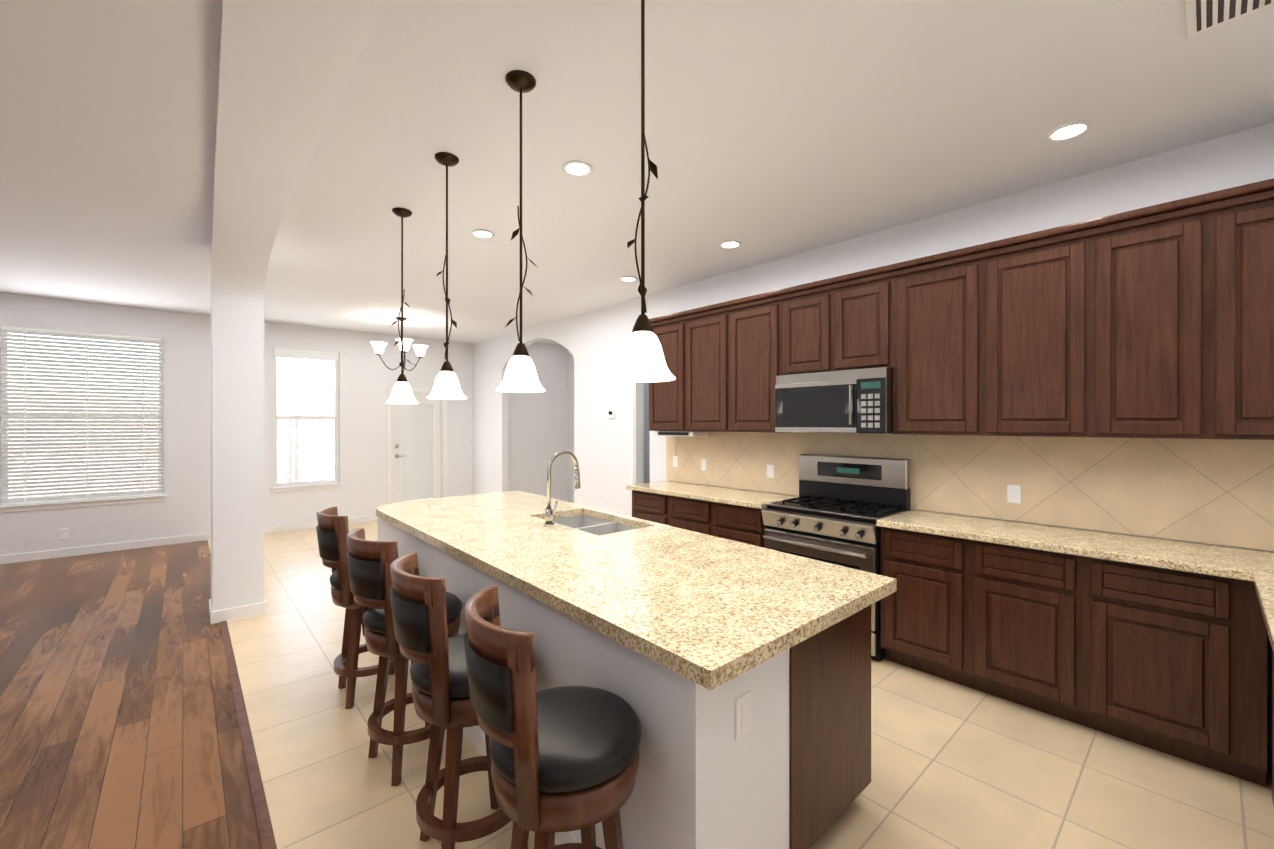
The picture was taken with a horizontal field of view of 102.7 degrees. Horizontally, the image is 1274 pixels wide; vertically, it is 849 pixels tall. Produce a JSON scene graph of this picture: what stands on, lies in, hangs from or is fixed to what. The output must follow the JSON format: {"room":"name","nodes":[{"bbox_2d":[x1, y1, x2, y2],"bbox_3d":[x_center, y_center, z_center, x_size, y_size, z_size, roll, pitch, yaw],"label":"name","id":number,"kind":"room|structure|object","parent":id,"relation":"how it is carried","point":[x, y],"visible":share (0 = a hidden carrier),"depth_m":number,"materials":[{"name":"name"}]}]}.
{"room":"kitchen","nodes":[
{"label":"kitchen","id":0,"kind":"room"},
{"bbox_2d":[0,540,260,848],"bbox_3d":[-3.918,1.552,1.855,3.860,0.060,9.740,0,0,-42],"label":"floor","id":1,"kind":"structure","parent":0,"point":[119,727],"depth_m":2.72,"materials":[{"name":"brown wood"}]},
{"bbox_2d":[220,620,276,848],"bbox_3d":[-1.256,1.519,1.754,0.042,0.006,5.808,0,0,-42],"label":"transition strip","id":2,"kind":"object","parent":1,"relation":"on","point":[264,828],"depth_m":2.33,"materials":[{"name":"brown wood"}]},
{"bbox_2d":[0,293,471,555],"bbox_3d":[-5.725,0.041,6.685,7.590,2.950,0.120,0,0,-42],"label":"wall","id":3,"kind":"structure","parent":0,"point":[367,377],"depth_m":6.67,"materials":[{"name":"white paint"}]},
{"bbox_2d":[59,529,67,539],"bbox_3d":[-6.576,1.257,5.842,0.075,0.120,0.008,0,0,-42],"label":"electrical outlet","id":4,"kind":"object","parent":3,"relation":"attached to","point":[63,533],"visible":1,"depth_m":5.84,"materials":[{"name":"white plastic"}]},
{"bbox_2d":[0,329,167,512],"bbox_3d":[-6.462,-0.061,5.995,1.380,2.045,0.140,0,0,-42],"label":"window","id":5,"kind":"structure","parent":3,"relation":"in","point":[56,505],"depth_m":5.92,"materials":[{"name":"white plastic"}]},
{"bbox_2d":[0,325,162,505],"bbox_3d":[-6.456,-0.099,5.987,1.294,1.964,0.049,0,0,-42],"label":"window blind","id":6,"kind":"object","parent":5,"relation":"attached to","point":[74,334],"visible":0.98,"depth_m":5.94,"materials":[{"name":"white plastic"}]},
{"bbox_2d":[0,515,376,563],"bbox_3d":[-6.196,1.472,6.178,5.910,0.090,0.014,0,0,-42],"label":"baseboard","id":7,"kind":"structure","parent":3,"relation":"attached to","point":[23,557],"depth_m":6.21,"materials":[{"name":"white wood"}]},
{"bbox_2d":[270,348,342,492],"bbox_3d":[-4.824,-0.062,7.455,0.890,2.045,0.140,0,0,-42],"label":"window","id":8,"kind":"structure","parent":3,"relation":"in","point":[294,486],"depth_m":7.46,"materials":[{"name":"white"}]},
{"bbox_2d":[274,348,338,360],"bbox_3d":[-4.819,-1.020,7.448,0.804,0.126,0.048,0,0,-42],"label":"window blind","id":9,"kind":"object","parent":8,"relation":"attached to","point":[303,354],"visible":0.98,"depth_m":7.42,"materials":[{"name":"white"}]},
{"bbox_2d":[393,394,440,502],"bbox_3d":[-3.661,0.498,8.495,0.780,2.008,0.104,0,0,-42],"label":"back door","id":10,"kind":"structure","parent":3,"relation":"in","point":[416,451],"depth_m":8.52,"materials":[{"name":"white wood"}]},
{"bbox_2d":[387,387,447,503],"bbox_3d":[-3.670,0.456,8.506,0.970,2.115,0.136,0,0,-42],"label":"door frame","id":11,"kind":"structure","parent":3,"relation":"attached to","point":[444,458],"depth_m":8.50,"materials":[{"name":"white wood"}]},
{"bbox_2d":[209,0,386,623],"bbox_3d":[-1.355,0.047,1.921,0.467,2.950,6.192,0,0,-42],"label":"pillar","id":12,"kind":"structure","parent":0,"point":[286,67],"depth_m":3.00,"materials":[{"name":"white paint"}]},
{"bbox_2d":[509,342,568,501],"bbox_3d":[-1.789,0.038,8.919,1.260,2.950,0.120,0,0,-42],"label":"arched doorway","id":13,"kind":"structure","parent":0,"point":[541,429],"depth_m":8.95,"materials":[{"name":"white paint"}]},
{"bbox_2d":[569,352,573,502],"bbox_3d":[-0.088,0.039,8.078,0.120,2.950,5.300,0,0,-42],"label":"wall","id":14,"kind":"structure","parent":0,"point":[571,358],"depth_m":9.22,"materials":[{"name":"white paint"}]},
{"bbox_2d":[0,0,1273,344],"bbox_3d":[-1.991,-1.480,3.567,9.020,0.100,9.740,0,0,-42],"label":"ceiling","id":15,"kind":"structure","parent":0,"point":[778,128],"depth_m":2.51,"materials":[{"name":"white paint"}]},
{"bbox_2d":[370,317,428,370],"bbox_3d":[-3.122,-1.083,6.845,0.726,0.700,0.702,0,0,-42],"label":"chandelier","id":16,"kind":"object","parent":15,"relation":"hanging from","point":[379,348],"visible":0.85,"depth_m":6.82,"materials":[{"name":"white glass"}]},
{"bbox_2d":[386,208,417,403],"bbox_3d":[-1.575,-0.784,3.417,0.203,1.289,0.203,0,0,-42],"label":"pendant light","id":17,"kind":"object","parent":15,"relation":"hanging from","point":[402,393],"visible":1,"depth_m":3.40,"materials":[{"name":"white glass"}]},
{"bbox_2d":[427,152,466,398],"bbox_3d":[-1.020,-0.784,2.733,0.203,1.289,0.203,0,0,-42],"label":"pendant light","id":18,"kind":"object","parent":15,"relation":"hanging from","point":[446,385],"visible":1,"depth_m":2.71,"materials":[{"name":"white glass"}]},
{"bbox_2d":[471,229,494,238],"bbox_3d":[-1.155,-1.425,3.817,0.170,0.009,0.170,0,0,-42],"label":"recessed light","id":19,"kind":"object","parent":15,"relation":"in","point":[481,233],"visible":0.98,"depth_m":3.81,"materials":[{"name":"white"}]},
{"bbox_2d":[496,70,545,392],"bbox_3d":[-0.482,-0.783,2.114,0.203,1.289,0.203,0,0,-42],"label":"pendant light","id":20,"kind":"object","parent":15,"relation":"hanging from","point":[520,376],"visible":1,"depth_m":2.09,"materials":[{"name":"white glass"}]},
{"bbox_2d":[562,160,592,176],"bbox_3d":[-0.330,-1.424,2.838,0.170,0.009,0.170,0,0,-42],"label":"recessed light","id":21,"kind":"object","parent":15,"relation":"in","point":[578,168],"visible":1,"depth_m":2.83,"materials":[{"name":"white"}]},
{"bbox_2d":[620,276,636,281],"bbox_3d":[-0.085,-1.426,5.005,0.170,0.009,0.170,0,0,-42],"label":"recessed light","id":22,"kind":"object","parent":15,"relation":"in","point":[628,279],"visible":0.98,"depth_m":5.00,"materials":[{"name":"white"}]},
{"bbox_2d":[610,0,675,381],"bbox_3d":[0.018,-0.782,1.569,0.203,1.289,0.203,0,0,-42],"label":"pendant light","id":23,"kind":"object","parent":15,"relation":"hanging from","point":[642,359],"visible":1,"depth_m":1.55,"materials":[{"name":"white glass"}]},
{"bbox_2d":[720,240,740,248],"bbox_3d":[0.742,-1.425,4.040,0.170,0.009,0.170,0,0,-42],"label":"recessed light","id":24,"kind":"object","parent":15,"relation":"in","point":[730,244],"visible":0.96,"depth_m":4.04,"materials":[{"name":"white"}]},
{"bbox_2d":[1046,121,1091,141],"bbox_3d":[2.100,-1.423,2.478,0.170,0.009,0.170,0,0,-42],"label":"recessed light","id":25,"kind":"object","parent":15,"relation":"in","point":[1068,131],"visible":1,"depth_m":2.47,"materials":[{"name":"white"}]},
{"bbox_2d":[1185,0,1273,37],"bbox_3d":[1.971,-1.418,1.653,0.360,0.018,0.260,0,0,-42],"label":"ceiling vent","id":26,"kind":"object","parent":15,"relation":"in","point":[1203,16],"visible":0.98,"depth_m":1.74,"materials":[{"name":"white metal"}]},
{"bbox_2d":[644,382,649,482],"bbox_3d":[0.340,0.041,6.530,1.260,2.950,0.120,0,0,-42],"label":"wall","id":27,"kind":"structure","parent":0,"point":[646,384],"depth_m":6.25,"materials":[{"name":"white paint"}]},
{"bbox_2d":[208,521,1273,848],"bbox_3d":[-0.550,1.548,4.855,5.160,0.060,9.740,0,0,-42],"label":"floor","id":28,"kind":"structure","parent":0,"point":[954,765],"depth_m":2.23,"materials":[{"name":"beige tile"}]},
{"bbox_2d":[316,506,395,708],"bbox_3d":[-1.548,1.002,2.905,0.479,1.042,0.432,0,0,-42],"label":"stool","id":29,"kind":"object","parent":28,"relation":"on","point":[332,529],"visible":0.6,"depth_m":2.73,"materials":[{"name":"brown wood"}]},
{"bbox_2d":[346,528,461,785],"bbox_3d":[-1.042,1.002,2.315,0.479,1.042,0.434,0,0,-42],"label":"stool","id":30,"kind":"object","parent":28,"relation":"on","point":[369,562],"visible":0.71,"depth_m":2.16,"materials":[{"name":"brown wood"}]},
{"bbox_2d":[390,553,527,848],"bbox_3d":[-0.623,1.003,1.830,0.479,1.042,0.437,0,0,-42],"label":"stool","id":31,"kind":"object","parent":28,"relation":"on","point":[432,652],"visible":0.69,"depth_m":1.66,"materials":[{"name":"brown wood"}]},
{"bbox_2d":[464,585,641,848],"bbox_3d":[-0.232,1.004,1.413,0.479,1.042,0.455,0,0,-42],"label":"stool","id":32,"kind":"object","parent":28,"relation":"on","point":[564,758],"visible":1,"depth_m":1.25,"materials":[{"name":"brown wood"}]},
{"bbox_2d":[377,514,896,848],"bbox_3d":[-0.447,1.081,2.945,1.254,0.880,3.214,0,0,-42],"label":"kitchen island","id":33,"kind":"object","parent":28,"relation":"on","point":[770,758],"depth_m":1.62,"materials":[{"name":"white paint"}]},
{"bbox_2d":[376,495,859,693],"bbox_3d":[-0.646,0.625,2.773,0.799,0.048,3.380,0,0,-42],"label":"island countertop","id":34,"kind":"structure","parent":33,"relation":"on","point":[709,622],"depth_m":1.88,"materials":[{"name":"beige stone"}]},
{"bbox_2d":[543,450,579,526],"bbox_3d":[-0.439,0.378,3.068,0.256,0.442,0.099,0,0,-42],"label":"faucet","id":35,"kind":"object","parent":34,"relation":"on","point":[549,514],"visible":1,"depth_m":3.01,"materials":[{"name":"silver metal"}]},
{"bbox_2d":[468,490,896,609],"bbox_3d":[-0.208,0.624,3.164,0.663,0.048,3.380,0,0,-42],"label":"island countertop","id":36,"kind":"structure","parent":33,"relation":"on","point":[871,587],"depth_m":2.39,"materials":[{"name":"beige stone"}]},
{"bbox_2d":[630,489,665,524],"bbox_3d":[0.309,1.078,5.021,0.548,0.880,0.516,0,0,-42],"label":"base cabinet","id":37,"kind":"object","parent":28,"relation":"on","point":[646,506],"depth_m":4.83,"materials":[{"name":"brown wood"}]},
{"bbox_2d":[666,497,709,534],"bbox_3d":[0.652,1.079,4.636,0.548,0.880,0.515,0,0,-42],"label":"base cabinet","id":38,"kind":"object","parent":28,"relation":"on","point":[681,512],"depth_m":4.46,"materials":[{"name":"brown wood"}]},
{"bbox_2d":[710,501,767,547],"bbox_3d":[0.996,1.079,4.250,0.548,0.880,0.519,0,0,-42],"label":"base cabinet","id":39,"kind":"object","parent":28,"relation":"on","point":[731,522],"depth_m":4.06,"materials":[{"name":"brown wood"}]},
{"bbox_2d":[626,481,796,508],"bbox_3d":[0.632,0.619,4.629,0.586,0.040,1.578,0,0,-42],"label":"countertop","id":40,"kind":"structure","parent":39,"relation":"on","point":[748,499],"depth_m":4.42,"materials":[{"name":"beige stone"}]},
{"bbox_2d":[761,454,910,661],"bbox_3d":[1.422,0.882,3.705,0.631,1.275,0.836,0,0,-42],"label":"range","id":41,"kind":"object","parent":28,"relation":"on","point":[836,509],"visible":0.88,"depth_m":3.62,"materials":[{"name":"silver metal"}]},
{"bbox_2d":[876,525,965,685],"bbox_3d":[1.904,1.080,3.230,0.548,0.880,0.490,0,0,-42],"label":"base cabinet","id":42,"kind":"object","parent":28,"relation":"on","point":[923,622],"depth_m":3.04,"materials":[{"name":"brown wood"}]},
{"bbox_2d":[966,541,1077,723],"bbox_3d":[2.230,1.081,2.865,0.548,0.880,0.489,0,0,-42],"label":"base cabinet","id":43,"kind":"object","parent":28,"relation":"on","point":[1022,604],"depth_m":2.68,"materials":[{"name":"brown wood"}]},
{"bbox_2d":[1078,557,1261,784],"bbox_3d":[2.582,1.081,2.469,0.548,0.880,0.571,0,0,-42],"label":"base cabinet","id":44,"kind":"object","parent":28,"relation":"on","point":[1157,644],"depth_m":2.28,"materials":[{"name":"brown wood"}]},
{"bbox_2d":[876,510,1273,580],"bbox_3d":[2.439,0.621,2.601,0.586,0.040,2.149,0,0,-42],"label":"countertop","id":45,"kind":"structure","parent":44,"relation":"on","point":[1237,564],"depth_m":2.57,"materials":[{"name":"beige stone"}]},
{"bbox_2d":[1262,629,1265,786],"bbox_3d":[2.658,1.082,1.757,0.326,0.880,0.597,0,0,-42],"label":"base cabinet","id":46,"kind":"object","parent":28,"relation":"on","point":[1263,630],"depth_m":2.10,"materials":[{"name":"brown wood"}]},
{"bbox_2d":[1250,573,1273,656],"bbox_3d":[2.264,0.622,1.432,1.230,0.040,0.636,0,0,-42],"label":"countertop","id":47,"kind":"structure","parent":46,"relation":"on","point":[1263,583],"depth_m":1.83,"materials":[{"name":"beige stone"}]},
{"bbox_2d":[1266,645,1273,806],"bbox_3d":[2.404,1.082,1.531,0.470,0.880,0.597,0,0,-42],"label":"base cabinet","id":48,"kind":"object","parent":28,"relation":"on","point":[1266,645],"depth_m":1.89,"materials":[{"name":"brown wood"}]},
{"bbox_2d":[472,122,1273,745],"bbox_3d":[0.264,0.042,5.578,0.120,2.950,9.500,0,0,-42],"label":"wall","id":49,"kind":"structure","parent":0,"point":[594,342],"depth_m":4.39,"materials":[{"name":"white paint"}]},
{"bbox_2d":[608,409,614,417],"bbox_3d":[-0.309,-0.128,6.112,0.024,0.110,0.120,0,0,-42],"label":"thermostat","id":50,"kind":"object","parent":49,"relation":"attached to","point":[611,413],"visible":0.98,"depth_m":6.09,"materials":[{"name":"white plastic"}]},
{"bbox_2d":[630,382,643,516],"bbox_3d":[0.095,0.435,5.756,0.136,2.165,0.380,0,0,-42],"label":"door frame","id":51,"kind":"structure","parent":49,"relation":"attached to","point":[639,432],"depth_m":5.83,"materials":[{"name":"white"}]},
{"bbox_2d":[649,314,680,430],"bbox_3d":[0.395,-0.477,5.073,0.330,1.080,0.510,0,0,-42],"label":"upper cabinet","id":52,"kind":"object","parent":49,"relation":"attached to","point":[664,397],"depth_m":4.93,"materials":[{"name":"brown wood"}]},
{"bbox_2d":[655,431,708,451],"bbox_3d":[0.451,0.189,5.043,0.278,0.248,0.510,0,0,-42],"label":"under-cabinet radio","id":53,"kind":"object","parent":52,"relation":"attached to","point":[681,433],"visible":0.92,"depth_m":4.89,"materials":[{"name":"white plastic"}]},
{"bbox_2d":[681,306,724,431],"bbox_3d":[0.735,-0.476,4.692,0.330,1.080,0.510,0,0,-42],"label":"upper cabinet","id":54,"kind":"object","parent":49,"relation":"attached to","point":[702,331],"depth_m":4.60,"materials":[{"name":"brown wood"}]},
{"bbox_2d":[725,294,788,432],"bbox_3d":[1.077,-0.476,4.307,0.330,1.080,0.520,0,0,-42],"label":"upper cabinet","id":55,"kind":"object","parent":49,"relation":"attached to","point":[753,327],"depth_m":4.20,"materials":[{"name":"brown wood"}]},
{"bbox_2d":[781,282,828,374],"bbox_3d":[1.390,-0.698,3.956,0.330,0.635,0.420,0,0,-42],"label":"upper cabinet","id":56,"kind":"object","parent":49,"relation":"attached to","point":[805,311],"depth_m":3.85,"materials":[{"name":"brown wood"}]},
{"bbox_2d":[829,270,892,370],"bbox_3d":[1.669,-0.698,3.642,0.330,0.635,0.420,0,0,-42],"label":"upper cabinet","id":57,"kind":"object","parent":49,"relation":"attached to","point":[861,307],"depth_m":3.53,"materials":[{"name":"brown wood"}]},
{"bbox_2d":[775,367,892,433],"bbox_3d":[1.484,-0.159,3.760,0.452,0.438,0.832,0,0,-42],"label":"microwave","id":58,"kind":"object","parent":57,"relation":"attached to","point":[853,401],"visible":0.98,"depth_m":3.57,"materials":[{"name":"silver metal"}]},
{"bbox_2d":[893,250,976,435],"bbox_3d":[1.979,-0.475,3.296,0.330,1.080,0.510,0,0,-42],"label":"upper cabinet","id":59,"kind":"object","parent":49,"relation":"attached to","point":[935,300],"depth_m":3.18,"materials":[{"name":"brown wood"}]},
{"bbox_2d":[666,432,1273,550],"bbox_3d":[1.844,0.327,3.707,0.010,0.535,4.598,0,0,-42],"label":"tile backsplash","id":60,"kind":"structure","parent":49,"relation":"attached to","point":[1216,491],"depth_m":2.99,"materials":[{"name":"beige tile"}]},
{"bbox_2d":[673,456,677,466],"bbox_3d":[0.401,0.388,5.313,0.008,0.116,0.072,0,0,-42],"label":"electrical outlet","id":61,"kind":"object","parent":60,"relation":"attached to","point":[675,461],"visible":1,"depth_m":5.31,"materials":[{"name":"white plastic"}]},
{"bbox_2d":[701,459,706,470],"bbox_3d":[0.660,0.398,5.021,0.008,0.116,0.072,0,0,-42],"label":"electrical outlet","id":62,"kind":"object","parent":60,"relation":"attached to","point":[703,464],"visible":1,"depth_m":5.02,"materials":[{"name":"white plastic"}]},
{"bbox_2d":[767,464,773,477],"bbox_3d":[1.166,0.409,4.454,0.008,0.116,0.072,0,0,-42],"label":"electrical outlet","id":63,"kind":"object","parent":60,"relation":"attached to","point":[770,471],"visible":1,"depth_m":4.45,"materials":[{"name":"white plastic"}]},
{"bbox_2d":[1007,484,1020,503],"bbox_3d":[2.330,0.430,3.147,0.008,0.116,0.072,0,0,-42],"label":"electrical outlet","id":64,"kind":"object","parent":60,"relation":"attached to","point":[1014,494],"visible":1,"depth_m":3.14,"materials":[{"name":"white plastic"}]},
{"bbox_2d":[977,226,1084,436],"bbox_3d":[2.308,-0.474,2.926,0.330,1.080,0.480,0,0,-42],"label":"upper cabinet","id":65,"kind":"object","parent":49,"relation":"attached to","point":[1031,291],"depth_m":2.82,"materials":[{"name":"brown wood"}]},
{"bbox_2d":[1085,202,1204,438],"bbox_3d":[2.604,-0.474,2.594,0.330,1.080,0.410,0,0,-42],"label":"upper cabinet","id":66,"kind":"object","parent":49,"relation":"attached to","point":[1155,321],"depth_m":2.48,"materials":[{"name":"brown wood"}]},
{"bbox_2d":[1205,186,1273,439],"bbox_3d":[2.873,-0.474,2.292,0.330,1.080,0.398,0,0,-42],"label":"upper cabinet","id":67,"kind":"object","parent":49,"relation":"attached to","point":[1239,228],"depth_m":2.27,"materials":[{"name":"brown wood"}]},
{"label":"outside","id":68,"kind":"structure","parent":0,"visible":0},
{"bbox_2d":[8,451,426,500],"bbox_3d":[-16.233,1.667,18.219,50.000,0.170,31.080,0,0,-42],"label":"ground","id":69,"kind":"structure","parent":68,"point":[149,457],"depth_m":18.31,"materials":[{"name":"green plant"}]},
{"bbox_2d":[8,406,334,498],"bbox_3d":[-9.917,0.576,11.128,40.000,2.030,0.110,0,0,-42],"label":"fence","id":70,"kind":"object","parent":69,"relation":"on","point":[316,433],"depth_m":10.80,"materials":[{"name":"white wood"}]}
]}

